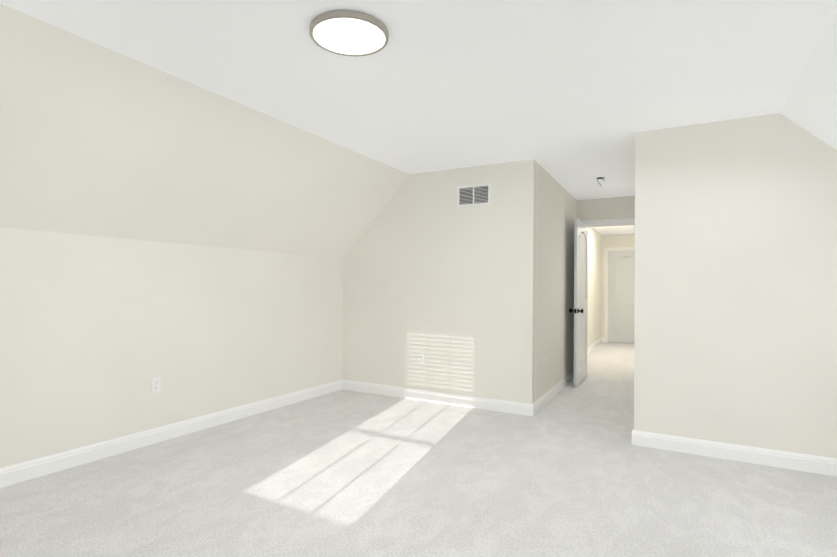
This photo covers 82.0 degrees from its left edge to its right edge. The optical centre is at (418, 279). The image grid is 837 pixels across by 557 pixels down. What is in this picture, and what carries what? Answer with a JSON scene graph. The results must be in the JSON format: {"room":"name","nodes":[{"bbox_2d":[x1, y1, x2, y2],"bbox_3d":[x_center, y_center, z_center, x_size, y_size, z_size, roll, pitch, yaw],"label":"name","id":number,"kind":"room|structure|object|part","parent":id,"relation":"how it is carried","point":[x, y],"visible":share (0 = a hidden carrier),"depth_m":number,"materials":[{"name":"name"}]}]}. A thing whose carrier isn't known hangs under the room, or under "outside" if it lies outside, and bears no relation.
{"room":"empty attic bedroom","nodes":[
{"label":"empty attic bedroom","id":0,"kind":"room"},
{"bbox_2d":[0,227,342,467],"bbox_3d":[-2.298,0.431,3.187,0.150,1.560,5.759,0,-1,29],"label":"wall","id":1,"kind":"structure","parent":0,"point":[98,334],"depth_m":3.53,"materials":[{"name":"paint"}]},
{"bbox_2d":[151,377,160,393],"bbox_3d":[-1.970,0.791,3.615,0.008,0.114,0.070,0,-1,29],"label":"outlet","id":2,"kind":"object","parent":1,"relation":"attached to","point":[156,385],"visible":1,"depth_m":3.61,"materials":[{"name":"white plastic"}]},
{"bbox_2d":[0,380,343,487],"bbox_3d":[-2.222,1.157,3.157,0.015,0.110,5.509,0,-1,29],"label":"baseboard","id":3,"kind":"structure","parent":1,"relation":"attached to","point":[26,470],"depth_m":3.53,"materials":[{"name":"white wood"}]},
{"bbox_2d":[0,4,408,257],"bbox_3d":[-1.945,-0.868,3.017,1.127,1.140,5.759,0,-1,29],"label":"ceiling","id":4,"kind":"structure","parent":0,"point":[97,140],"depth_m":3.12,"materials":[{"name":"paint"}]},
{"bbox_2d":[0,342,836,556],"bbox_3d":[1.636,1.340,5.005,5.900,0.120,13.300,0,-1,29],"label":"floor","id":5,"kind":"structure","parent":0,"point":[569,470],"depth_m":2.79,"materials":[{"name":"carpet"}]},
{"bbox_2d":[636,430,836,476],"bbox_3d":[2.434,1.207,3.238,1.770,0.110,0.015,0,-1,29],"label":"baseboard","id":6,"kind":"structure","parent":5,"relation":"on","point":[754,455],"depth_m":3.34,"materials":[{"name":"white wood"}]},
{"bbox_2d":[0,0,836,234],"bbox_3d":[1.644,-1.195,5.054,3.258,0.150,12.800,0,-1,29],"label":"ceiling","id":7,"kind":"structure","parent":0,"point":[571,97],"depth_m":2.65,"materials":[{"name":"paint"}]},
{"bbox_2d":[309,10,388,56],"bbox_3d":[-0.328,-1.166,2.291,0.372,0.032,0.372,0,-1,29],"label":"ceiling light","id":8,"kind":"object","parent":7,"relation":"in","point":[352,33],"visible":1,"depth_m":2.25,"materials":[{"name":"beige plastic"}]},
{"bbox_2d":[342,159,537,403],"bbox_3d":[0.066,0.015,5.141,2.374,2.500,0.140,0,-1,29],"label":"wall block","id":9,"kind":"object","parent":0,"point":[437,277],"visible":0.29,"depth_m":4.93,"materials":[{"name":"paint"}]},
{"bbox_2d":[418,353,423,363],"bbox_3d":[0.030,0.829,5.059,0.070,0.114,0.008,0,-1,29],"label":"outlet","id":10,"kind":"object","parent":9,"relation":"attached to","point":[420,358],"visible":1,"depth_m":5.06,"materials":[{"name":"white plastic"}]},
{"bbox_2d":[344,380,533,415],"bbox_3d":[0.102,1.209,5.006,2.212,0.110,0.015,0,-1,29],"label":"baseboard","id":11,"kind":"structure","parent":9,"relation":"attached to","point":[512,407],"depth_m":4.91,"materials":[{"name":"white wood"}]},
{"bbox_2d":[457,183,490,206],"bbox_3d":[0.549,-0.845,4.803,0.360,0.215,0.011,0,-1,29],"label":"air vent grille","id":12,"kind":"object","parent":9,"relation":"attached to","point":[474,195],"visible":1,"depth_m":4.80,"materials":[{"name":"white metal"}]},
{"bbox_2d":[532,160,576,403],"bbox_3d":[1.553,0.037,5.577,0.206,2.500,2.350,0,-1,29],"label":"wall","id":13,"kind":"structure","parent":0,"point":[553,327],"depth_m":5.24,"materials":[{"name":"paint"}]},
{"bbox_2d":[533,370,573,414],"bbox_3d":[1.606,1.232,5.517,0.081,0.110,2.341,0,-1,29],"label":"baseboard","id":14,"kind":"structure","parent":13,"relation":"attached to","point":[541,402],"depth_m":5.19,"materials":[{"name":"white wood"}]},
{"bbox_2d":[569,218,587,385],"bbox_3d":[2.083,0.272,6.145,0.169,2.030,0.802,0,-1,29],"label":"door","id":15,"kind":"structure","parent":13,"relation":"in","point":[580,310],"depth_m":6.01,"materials":[{"name":"white paint"}]},
{"bbox_3d":[1.911,0.375,5.835,0.169,0.066,0.097,0,-1,29],"label":"knob","id":16,"kind":"part","parent":15,"relation":"part of","materials":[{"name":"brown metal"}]},
{"bbox_2d":[582,218,634,341],"bbox_3d":[3.637,0.295,8.474,1.227,2.115,4.892,0,-1,29],"label":"door frame","id":17,"kind":"structure","parent":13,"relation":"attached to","point":[610,221],"depth_m":10.60,"materials":[{"name":"white wood"}]},
{"bbox_2d":[587,227,601,346],"bbox_3d":[3.033,0.103,8.902,0.281,2.500,4.680,0,-1,29],"label":"wall","id":18,"kind":"structure","parent":0,"point":[594,280],"depth_m":9.78,"materials":[{"name":"paint"}]},
{"bbox_2d":[587,337,603,352],"bbox_3d":[3.058,1.296,8.777,0.142,0.110,4.530,0,-1,29],"label":"baseboard","id":19,"kind":"structure","parent":18,"relation":"attached to","point":[600,340],"depth_m":9.83,"materials":[{"name":"white wood"}]},
{"bbox_2d":[576,196,634,220],"bbox_3d":[2.465,0.060,6.471,1.553,2.500,0.120,0,-1,29],"label":"wall","id":20,"kind":"structure","parent":0,"point":[607,208],"depth_m":6.40,"materials":[{"name":"paint"}]},
{"bbox_2d":[601,234,634,336],"bbox_3d":[4.627,0.145,10.606,1.404,2.500,0.150,0,-1,29],"label":"wall","id":21,"kind":"structure","parent":0,"point":[618,240],"depth_m":10.74,"materials":[{"name":"paint"}]},
{"bbox_2d":[608,251,634,342],"bbox_3d":[4.585,0.372,10.593,0.765,2.020,0.035,0,-1,29],"label":"end door","id":22,"kind":"structure","parent":21,"relation":"in","point":[621,281],"depth_m":10.63,"materials":[{"name":"white paint"}]},
{"bbox_2d":[634,113,836,458],"bbox_3d":[2.552,0.013,3.291,1.955,2.500,0.150,0,-1,29],"label":"wall block","id":23,"kind":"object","parent":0,"point":[735,321],"visible":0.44,"depth_m":3.38,"materials":[{"name":"paint"}]},
{"bbox_2d":[632,429,635,444],"bbox_3d":[2.309,1.230,4.882,0.015,0.110,2.765,0,-1,29],"label":"baseboard","id":24,"kind":"structure","parent":23,"relation":"attached to","point":[633,431],"depth_m":3.67,"materials":[{"name":"white wood"}]},
{"bbox_2d":[780,5,836,149],"bbox_3d":[1.709,-0.864,0.746,1.152,1.140,5.350,0,-1,29],"label":"ceiling","id":25,"kind":"structure","parent":0,"point":[810,105],"depth_m":2.74,"materials":[{"name":"paint"}]}
]}

